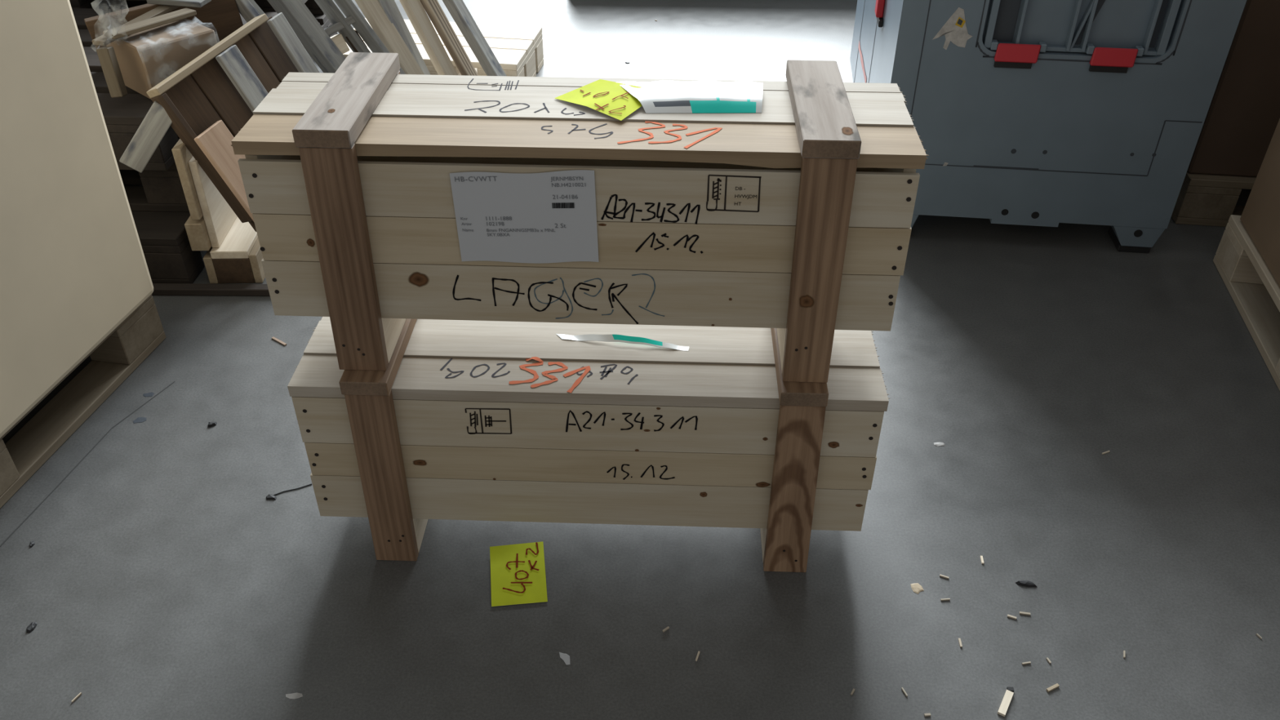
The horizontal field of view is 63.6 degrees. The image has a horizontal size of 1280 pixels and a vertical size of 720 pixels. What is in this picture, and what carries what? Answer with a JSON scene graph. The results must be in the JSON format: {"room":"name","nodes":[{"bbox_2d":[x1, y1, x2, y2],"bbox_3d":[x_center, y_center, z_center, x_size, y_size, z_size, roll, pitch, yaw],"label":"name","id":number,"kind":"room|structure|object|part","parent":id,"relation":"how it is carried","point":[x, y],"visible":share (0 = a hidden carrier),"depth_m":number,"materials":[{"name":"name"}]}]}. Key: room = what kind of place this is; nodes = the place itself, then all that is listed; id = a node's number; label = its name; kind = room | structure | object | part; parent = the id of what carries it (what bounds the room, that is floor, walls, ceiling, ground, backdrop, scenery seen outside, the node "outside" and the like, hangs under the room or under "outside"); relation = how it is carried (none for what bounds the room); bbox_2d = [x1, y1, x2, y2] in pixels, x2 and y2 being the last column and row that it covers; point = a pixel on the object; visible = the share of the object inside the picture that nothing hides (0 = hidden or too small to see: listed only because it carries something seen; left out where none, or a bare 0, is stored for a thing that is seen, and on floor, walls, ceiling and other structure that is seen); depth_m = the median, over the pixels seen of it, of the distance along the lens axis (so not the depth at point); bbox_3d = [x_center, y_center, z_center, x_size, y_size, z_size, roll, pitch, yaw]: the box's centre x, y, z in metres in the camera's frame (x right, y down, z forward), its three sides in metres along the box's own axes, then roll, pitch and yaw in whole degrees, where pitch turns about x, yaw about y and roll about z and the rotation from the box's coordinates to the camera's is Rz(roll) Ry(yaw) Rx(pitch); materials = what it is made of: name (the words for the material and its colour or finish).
{"room":"warehouse","nodes":[
{"label":"warehouse","id":0,"kind":"room"},
{"bbox_2d":[0,0,1279,719],"bbox_3d":[-0.004,-1.030,4.017,16.000,0.201,13.000,1,37,1],"label":"floor","id":1,"kind":"structure","parent":0,"point":[160,579],"depth_m":1.98,"materials":[{"name":"concrete"}]},
{"bbox_2d":[26,622,37,632],"bbox_3d":[-1.069,0.468,1.813,0.014,0.005,0.024,1,37,1],"label":"clump","id":2,"kind":"object","parent":1,"relation":"on","point":[32,626],"visible":1,"depth_m":1.81,"materials":[{"name":"black rubber"}]},
{"bbox_2d":[30,540,35,547],"bbox_3d":[-1.161,0.350,1.973,0.009,0.004,0.017,-17,40,-21],"label":"clump","id":3,"kind":"object","parent":1,"relation":"on","point":[32,543],"visible":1,"depth_m":1.97,"materials":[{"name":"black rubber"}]},
{"bbox_2d":[71,692,81,702],"bbox_3d":[-0.927,0.555,1.698,0.002,0.003,0.019,15,39,20],"label":"wood sliver","id":4,"kind":"object","parent":1,"relation":"on","point":[80,693],"visible":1,"depth_m":1.70,"materials":[{"name":"beige wood"}]},
{"bbox_2d":[0,293,165,508],"bbox_3d":[-1.662,0.192,2.066,0.800,0.144,1.200,7,37,9],"label":"pallet","id":5,"kind":"object","parent":1,"relation":"on","point":[120,353],"visible":0.52,"depth_m":2.30,"materials":[{"name":"beige wood"}]},
{"bbox_2d":[0,0,153,438],"bbox_3d":[-1.624,-0.232,1.748,0.802,0.915,1.248,7,37,9],"label":"box","id":6,"kind":"object","parent":5,"relation":"on","point":[73,268],"visible":1,"depth_m":2.05,"materials":[{"name":"beige wood"}]},
{"bbox_2d":[133,417,146,422],"bbox_3d":[-1.100,0.132,2.272,0.029,0.001,0.020,-7,37,-9],"label":"paper scrap","id":7,"kind":"object","parent":1,"relation":"on","point":[138,420],"visible":1,"depth_m":2.27,"materials":[{"name":"grey paper"}]},
{"bbox_2d":[142,391,154,396],"bbox_3d":[-1.116,0.078,2.344,0.025,0.001,0.018,1,37,1],"label":"paper scrap","id":8,"kind":"object","parent":1,"relation":"on","point":[149,394],"visible":1,"depth_m":2.34,"materials":[{"name":"grey paper"}]},
{"bbox_2d":[119,169,204,283],"bbox_3d":[-1.764,-0.502,3.004,1.200,0.144,0.800,1,37,1],"label":"pallet","id":9,"kind":"object","parent":1,"relation":"on","point":[170,258],"visible":0.17,"depth_m":2.68,"materials":[{"name":"brown wood"}]},
{"bbox_2d":[124,135,189,211],"bbox_3d":[-1.746,-0.695,3.022,1.200,0.144,0.800,1,37,1],"label":"pallet","id":10,"kind":"object","parent":9,"relation":"on","point":[161,190],"visible":0.05,"depth_m":2.71,"materials":[{"name":"brown wood"}]},
{"bbox_2d":[71,8,247,170],"bbox_3d":[-1.776,-0.790,2.907,1.200,0.144,0.800,2,37,2],"label":"pallet","id":11,"kind":"object","parent":10,"relation":"on","point":[123,116],"visible":0.09,"depth_m":2.60,"materials":[{"name":"brown wood"}]},
{"bbox_2d":[96,46,127,97],"bbox_3d":[-1.295,-0.706,2.533,0.041,0.122,0.049,1,37,1],"label":"plank","id":12,"kind":"object","parent":11,"relation":"on","point":[109,64],"visible":1,"depth_m":2.52,"materials":[{"name":"beige wood"}]},
{"bbox_2d":[102,17,219,99],"bbox_3d":[-1.222,-0.787,2.660,0.212,0.146,0.216,28,45,32],"label":"wrapped package","id":13,"kind":"object","parent":11,"relation":"on","point":[146,58],"visible":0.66,"depth_m":2.59,"materials":[{"name":"brown cardboard"}]},
{"bbox_2d":[93,2,120,39],"bbox_3d":[-1.282,-0.821,2.483,0.054,0.149,0.108,27,44,31],"label":"plastic sheet","id":14,"kind":"object","parent":13,"relation":"on","point":[110,25],"visible":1,"depth_m":2.50,"materials":[{"name":"white"}]},
{"bbox_2d":[92,4,179,45],"bbox_3d":[-1.280,-0.864,2.640,0.035,0.019,0.311,10,38,13],"label":"plank","id":15,"kind":"object","parent":13,"relation":"on","point":[102,40],"visible":0.49,"depth_m":2.65,"materials":[{"name":"beige wood"}]},
{"bbox_2d":[103,8,196,39],"bbox_3d":[-1.233,-0.851,2.607,0.040,0.016,0.240,22,42,26],"label":"plank","id":16,"kind":"object","parent":13,"relation":"on","point":[162,20],"visible":1,"depth_m":2.60,"materials":[{"name":"beige wood"}]},
{"bbox_2d":[84,0,243,48],"bbox_3d":[-1.280,-0.902,2.798,0.390,0.169,0.030,-19,41,-24],"label":"plank","id":17,"kind":"object","parent":11,"relation":"on","point":[222,16],"visible":0.34,"depth_m":2.81,"materials":[{"name":"brown wood"}]},
{"bbox_2d":[146,0,211,7],"bbox_3d":[-1.215,-0.950,2.723,0.152,0.016,0.060,6,37,8],"label":"plank","id":18,"kind":"object","parent":17,"relation":"on","point":[191,3],"visible":1,"depth_m":2.70,"materials":[{"name":"grey wood"}]},
{"bbox_2d":[151,283,270,296],"bbox_3d":[-1.070,-0.182,2.679,0.780,0.020,0.030,0,37,0],"label":"plank","id":19,"kind":"object","parent":1,"relation":"on","point":[159,289],"visible":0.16,"depth_m":2.67,"materials":[{"name":"brown wood"}]},
{"bbox_2d":[207,421,217,426],"bbox_3d":[-0.936,0.140,2.257,0.019,0.006,0.015,1,37,1],"label":"clump","id":20,"kind":"object","parent":1,"relation":"on","point":[210,424],"visible":1,"depth_m":2.25,"materials":[{"name":"black rubber"}]},
{"bbox_2d":[171,138,265,284],"bbox_3d":[-1.080,-0.456,2.744,0.160,0.384,0.340,-1,37,-2],"label":"pallet","id":21,"kind":"object","parent":1,"relation":"on","point":[233,255],"visible":0.53,"depth_m":2.67,"materials":[{"name":"beige wood"}]},
{"bbox_2d":[146,12,319,231],"bbox_3d":[-0.972,-0.620,2.684,0.219,0.453,0.498,15,39,19],"label":"pallet","id":22,"kind":"object","parent":21,"relation":"on","point":[209,100],"visible":0.53,"depth_m":2.58,"materials":[{"name":"brown wood"}]},
{"bbox_2d":[119,101,172,173],"bbox_3d":[-1.190,-0.540,2.499,0.158,0.173,0.022,-9,38,-12],"label":"plank","id":23,"kind":"object","parent":22,"relation":"on","point":[154,126],"visible":0.92,"depth_m":2.49,"materials":[{"name":"grey wood"}]},
{"bbox_2d":[235,0,260,22],"bbox_3d":[-1.041,-0.900,2.914,0.541,0.888,0.039,1,37,1],"label":"plank","id":24,"kind":"object","parent":1,"relation":"on","point":[246,9],"visible":0.02,"depth_m":2.85,"materials":[{"name":"grey wood"}]},
{"bbox_2d":[248,0,267,17],"bbox_3d":[-1.067,-0.950,3.003,0.577,0.862,0.037,1,37,1],"label":"plank","id":25,"kind":"object","parent":1,"relation":"on","point":[253,2],"visible":0.02,"depth_m":2.95,"materials":[{"name":"grey wood"}]},
{"bbox_2d":[266,493,276,499],"bbox_3d":[-0.742,0.275,2.077,0.022,0.005,0.014,1,37,1],"label":"clump","id":26,"kind":"object","parent":1,"relation":"on","point":[270,496],"visible":1,"depth_m":2.07,"materials":[{"name":"black rubber"}]},
{"bbox_2d":[271,337,286,346],"bbox_3d":[-0.877,-0.046,2.510,0.050,0.003,0.006,24,43,28],"label":"chip","id":27,"kind":"object","parent":1,"relation":"on","point":[273,338],"visible":1,"depth_m":2.51,"materials":[{"name":"beige wood"}]},
{"bbox_2d":[273,483,311,495],"bbox_3d":[-0.705,0.263,2.095,0.077,0.002,0.005,-15,39,-20],"label":"thread","id":28,"kind":"object","parent":1,"relation":"on","point":[311,483],"visible":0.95,"depth_m":2.09,"materials":[{"name":"black fabric"}]},
{"bbox_2d":[285,692,302,698],"bbox_3d":[-0.571,0.554,1.704,0.030,0.001,0.013,1,37,1],"label":"paper scrap","id":29,"kind":"object","parent":1,"relation":"on","point":[294,695],"visible":1,"depth_m":1.70,"materials":[{"name":"white paper"}]},
{"bbox_2d":[306,13,337,62],"bbox_3d":[-1.834,-1.123,3.842,1.200,0.144,0.800,1,37,1],"label":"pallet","id":30,"kind":"object","parent":1,"relation":"on","point":[322,20],"visible":0.02,"depth_m":4.01,"materials":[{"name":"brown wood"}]},
{"bbox_2d":[96,0,324,17],"bbox_3d":[-1.843,-1.239,3.756,1.200,0.144,0.800,1,37,1],"label":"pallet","id":31,"kind":"object","parent":30,"relation":"on","point":[312,6],"visible":0.04,"depth_m":3.66,"materials":[{"name":"brown wood"}]},
{"bbox_2d":[69,0,272,8],"bbox_3d":[-1.865,-1.356,3.671,1.200,0.144,0.800,1,37,1],"label":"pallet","id":32,"kind":"object","parent":31,"relation":"on","point":[88,4],"visible":0.09,"depth_m":3.63,"materials":[{"name":"brown wood"}]},
{"bbox_2d":[266,0,405,74],"bbox_3d":[-0.953,-1.034,3.126,0.676,0.850,0.156,1,37,1],"label":"pallet","id":33,"kind":"object","parent":1,"relation":"on","point":[327,52],"visible":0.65,"depth_m":3.13,"materials":[{"name":"grey wood"}]},
{"bbox_2d":[355,0,424,75],"bbox_3d":[-0.865,-1.145,3.198,0.478,0.921,0.070,1,37,1],"label":"plank","id":34,"kind":"object","parent":1,"relation":"on","point":[372,10],"visible":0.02,"depth_m":3.26,"materials":[{"name":"brown wood"}]},
{"bbox_2d":[377,0,430,75],"bbox_3d":[-0.834,-1.190,3.225,0.383,0.956,0.066,1,37,1],"label":"plank","id":35,"kind":"object","parent":1,"relation":"on","point":[390,8],"visible":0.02,"depth_m":3.31,"materials":[{"name":"grey wood"}]},
{"bbox_2d":[399,0,457,75],"bbox_3d":[-0.768,-1.214,3.267,0.415,0.945,0.064,1,37,1],"label":"plank","id":36,"kind":"object","parent":1,"relation":"on","point":[415,10],"visible":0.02,"depth_m":3.37,"materials":[{"name":"brown wood"}]},
{"bbox_2d":[342,17,543,76],"bbox_3d":[-0.748,-1.123,3.849,0.700,0.144,0.400,5,37,7],"label":"wooden crate","id":37,"kind":"object","parent":1,"relation":"on","point":[517,49],"visible":0.26,"depth_m":3.79,"materials":[{"name":"brown wood"}]},
{"bbox_2d":[419,0,478,75],"bbox_3d":[-0.720,-1.230,3.303,0.446,0.929,0.054,1,37,1],"label":"plank","id":38,"kind":"object","parent":1,"relation":"on","point":[433,8],"visible":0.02,"depth_m":3.41,"materials":[{"name":"brown wood"}]},
{"bbox_2d":[442,0,506,75],"bbox_3d":[-0.654,-1.244,3.327,0.492,0.917,0.056,1,37,1],"label":"plank","id":39,"kind":"object","parent":1,"relation":"on","point":[457,9],"visible":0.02,"depth_m":3.43,"materials":[{"name":"grey wood"}]},
{"bbox_2d":[489,541,547,606],"bbox_3d":[-0.227,0.394,1.916,0.101,0.006,0.149,-4,37,-6],"label":"sticky note","id":40,"kind":"object","parent":1,"relation":"on","point":[517,571],"visible":1,"depth_m":1.92,"materials":[{"name":"yellow paper"}]},
{"bbox_2d":[559,652,569,664],"bbox_3d":[-0.127,0.509,1.767,0.015,0.001,0.033,-23,43,-29],"label":"paper scrap","id":41,"kind":"object","parent":1,"relation":"on","point":[565,657],"visible":1,"depth_m":1.77,"materials":[{"name":"grey paper"}]},
{"bbox_2d":[287,316,888,572],"bbox_3d":[-0.086,0.125,1.928,1.012,0.427,0.310,1,37,1],"label":"wooden crate","id":42,"kind":"object","parent":1,"relation":"on","point":[465,420],"visible":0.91,"depth_m":1.79,"materials":[{"name":"brown wood"}]},
{"bbox_2d":[231,52,928,382],"bbox_3d":[-0.088,-0.234,1.695,1.015,0.428,0.310,2,37,2],"label":"wooden crate","id":43,"kind":"object","parent":42,"relation":"on","point":[379,197],"visible":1,"depth_m":1.56,"materials":[{"name":"brown wood"}]},
{"bbox_3d":[-0.573,-0.260,1.702,0.018,0.274,0.226,2,37,2],"label":"panel","id":44,"kind":"part","parent":43,"relation":"part of","materials":[{"name":"brown wood"}]},
{"bbox_3d":[-0.094,-0.171,1.584,0.998,0.273,0.009,2,37,2],"label":"panel","id":45,"kind":"part","parent":43,"relation":"part of","materials":[{"name":"brown wood"}]},
{"bbox_3d":[-0.087,-0.373,1.594,1.016,0.028,0.266,2,37,2],"label":"lid","id":46,"kind":"part","parent":43,"relation":"part of","materials":[{"name":"brown wood"}]},
{"bbox_2d":[554,79,642,120],"bbox_3d":[-0.052,-0.413,1.614,0.136,0.009,0.114,22,42,27],"label":"sticky note","id":47,"kind":"object","parent":43,"relation":"on","point":[609,98],"visible":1,"depth_m":1.60,"materials":[{"name":"yellow paper"}]},
{"bbox_3d":[-0.083,-0.321,1.786,0.994,0.274,0.018,2,37,2],"label":"panel","id":48,"kind":"part","parent":43,"relation":"part of","materials":[{"name":"brown wood"}]},
{"bbox_2d":[617,80,763,113],"bbox_3d":[0.077,-0.415,1.613,0.237,0.016,0.113,1,37,1],"label":"pouch","id":49,"kind":"object","parent":43,"relation":"on","point":[664,96],"visible":1,"depth_m":1.59,"materials":[{"name":"white"}]},
{"bbox_3d":[0.397,-0.235,1.673,0.018,0.274,0.226,2,37,2],"label":"panel","id":50,"kind":"part","parent":43,"relation":"part of","materials":[{"name":"brown wood"}]},
{"bbox_3d":[-0.091,0.185,1.815,0.998,0.281,0.009,1,37,1],"label":"panel","id":51,"kind":"part","parent":42,"relation":"part of","materials":[{"name":"brown wood"}]},
{"bbox_3d":[-0.085,-0.015,1.826,1.012,0.025,0.266,1,37,1],"label":"lid","id":52,"kind":"part","parent":42,"relation":"part of","materials":[{"name":"brown wood"}]},
{"bbox_2d":[555,333,688,351],"bbox_3d":[-0.033,-0.035,1.822,0.240,0.012,0.014,6,37,7],"label":"pouch","id":53,"kind":"object","parent":42,"relation":"on","point":[606,338],"visible":1,"depth_m":1.82,"materials":[{"name":"white"}]},
{"bbox_2d":[695,650,700,661],"bbox_3d":[0.099,0.507,1.769,0.003,0.003,0.020,11,38,14],"label":"wood sliver","id":54,"kind":"object","parent":1,"relation":"on","point":[698,653],"visible":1,"depth_m":1.77,"materials":[{"name":"beige wood"}]},
{"bbox_2d":[901,687,907,697],"bbox_3d":[0.439,0.551,1.712,0.002,0.003,0.017,-11,38,-15],"label":"wood sliver","id":55,"kind":"object","parent":1,"relation":"on","point":[902,688],"visible":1,"depth_m":1.71,"materials":[{"name":"beige wood"}]},
{"bbox_2d":[910,582,924,594],"bbox_3d":[0.509,0.418,1.893,0.020,0.002,0.025,-6,37,-8],"label":"chip","id":56,"kind":"object","parent":1,"relation":"on","point":[917,588],"visible":1,"depth_m":1.89,"materials":[{"name":"beige wood"}]},
{"bbox_2d":[924,712,930,716],"bbox_3d":[0.467,0.577,1.678,0.010,0.003,0.004,-3,37,-4],"label":"wood sliver","id":57,"kind":"object","parent":1,"relation":"on","point":[925,714],"visible":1,"depth_m":1.68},
{"bbox_2d":[933,442,944,446],"bbox_3d":[0.643,0.180,2.215,0.023,0.001,0.014,1,37,1],"label":"paper scrap","id":58,"kind":"object","parent":1,"relation":"on","point":[938,444],"visible":1,"depth_m":2.21,"materials":[{"name":"white paper"}]},
{"bbox_2d":[939,574,948,578],"bbox_3d":[0.564,0.402,1.914,0.016,0.003,0.003,15,39,19],"label":"wood sliver","id":59,"kind":"object","parent":1,"relation":"on","point":[940,575],"visible":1,"depth_m":1.91,"materials":[{"name":"beige wood"}]},
{"bbox_2d":[940,598,950,600],"bbox_3d":[0.553,0.434,1.871,0.017,0.003,0.002,-3,37,-4],"label":"wood sliver","id":60,"kind":"object","parent":1,"relation":"on","point":[941,599],"visible":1,"depth_m":1.87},
{"bbox_2d":[958,638,962,647],"bbox_3d":[0.556,0.491,1.793,0.004,0.003,0.018,1,37,1],"label":"wood sliver","id":61,"kind":"object","parent":1,"relation":"on","point":[959,639],"visible":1,"depth_m":1.79,"materials":[{"name":"beige wood"}]},
{"bbox_2d":[980,555,983,564],"bbox_3d":[0.645,0.377,1.948,0.004,0.003,0.018,4,37,5],"label":"wood sliver","id":62,"kind":"object","parent":1,"relation":"on","point":[981,557],"visible":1,"depth_m":1.95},
{"bbox_2d":[997,686,1013,716],"bbox_3d":[0.603,0.560,1.699,0.013,0.005,0.062,20,41,24],"label":"chip","id":63,"kind":"object","parent":1,"relation":"on","point":[1007,697],"visible":1,"depth_m":1.69,"materials":[{"name":"beige wood"}]},
{"bbox_2d":[1007,613,1016,619],"bbox_3d":[0.662,0.458,1.839,0.016,0.003,0.004,15,39,19],"label":"wood sliver","id":64,"kind":"object","parent":1,"relation":"on","point":[1008,615],"visible":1,"depth_m":1.84,"materials":[{"name":"beige wood"}]},
{"bbox_2d":[1018,611,1030,615],"bbox_3d":[0.688,0.453,1.846,0.019,0.003,0.004,6,37,8],"label":"wood sliver","id":65,"kind":"object","parent":1,"relation":"on","point":[1020,612],"visible":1,"depth_m":1.84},
{"bbox_2d":[1015,580,1036,586],"bbox_3d":[0.711,0.410,1.901,0.038,0.006,0.014,1,37,1],"label":"clump","id":66,"kind":"object","parent":1,"relation":"on","point":[1023,583],"visible":1,"depth_m":1.90,"materials":[{"name":"black rubber"}]},
{"bbox_2d":[1022,661,1031,665],"bbox_3d":[0.658,0.517,1.760,0.015,0.003,0.002,-6,37,-8],"label":"wood sliver","id":67,"kind":"object","parent":1,"relation":"on","point":[1028,662],"visible":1,"depth_m":1.76,"materials":[{"name":"beige wood"}]},
{"bbox_2d":[849,0,1246,253],"bbox_3d":[1.104,-1.075,3.067,0.827,1.010,1.219,4,37,5],"label":"machine","id":68,"kind":"object","parent":1,"relation":"on","point":[1033,113],"visible":0.88,"depth_m":2.65,"materials":[{"name":"grey metal"}]},
{"bbox_3d":[0.683,-0.972,2.943,0.012,0.019,0.090,4,37,5],"label":"catch seat","id":69,"kind":"part","parent":68,"relation":"part of","materials":[{"name":"black plastic"}]},
{"bbox_3d":[0.935,-0.741,2.590,0.090,0.016,0.009,4,37,5],"label":"latch seat","id":70,"kind":"part","parent":68,"relation":"part of","materials":[{"name":"black rubber"}]},
{"bbox_3d":[1.166,-0.725,2.569,0.090,0.016,0.009,4,37,5],"label":"latch seat","id":71,"kind":"part","parent":68,"relation":"part of","materials":[{"name":"black rubber"}]},
{"bbox_2d":[1045,683,1059,692],"bbox_3d":[0.687,0.546,1.720,0.024,0.004,0.005,-16,40,-21],"label":"chip","id":72,"kind":"object","parent":1,"relation":"on","point":[1055,686],"visible":1,"depth_m":1.72,"materials":[{"name":"beige wood"}]},
{"bbox_2d":[1171,170,1256,226],"bbox_3d":[2.200,-0.644,3.219,1.200,0.144,0.800,4,37,6],"label":"pallet","id":73,"kind":"object","parent":1,"relation":"on","point":[1203,199],"visible":0.2,"depth_m":2.95,"materials":[{"name":"beige wood"}]},
{"bbox_2d":[1187,0,1279,177],"bbox_3d":[2.193,-1.093,2.900,1.180,0.956,0.760,4,37,6],"label":"cardboard box","id":74,"kind":"object","parent":73,"relation":"on","point":[1242,117],"visible":0.5,"depth_m":2.80,"materials":[{"name":"brown cardboard"}]},
{"bbox_2d":[1213,214,1279,391],"bbox_3d":[1.858,0.065,2.260,0.800,0.144,1.200,6,37,8],"label":"pallet","id":75,"kind":"object","parent":1,"relation":"on","point":[1248,279],"visible":0.89,"depth_m":2.63,"materials":[{"name":"brown wood"}]},
{"bbox_2d":[1240,118,1279,286],"bbox_3d":[1.859,-0.372,1.924,0.778,0.956,1.160,6,37,8],"label":"cardboard box","id":76,"kind":"object","parent":75,"relation":"on","point":[1260,215],"visible":1,"depth_m":2.56,"materials":[{"name":"brown cardboard"}]}
]}

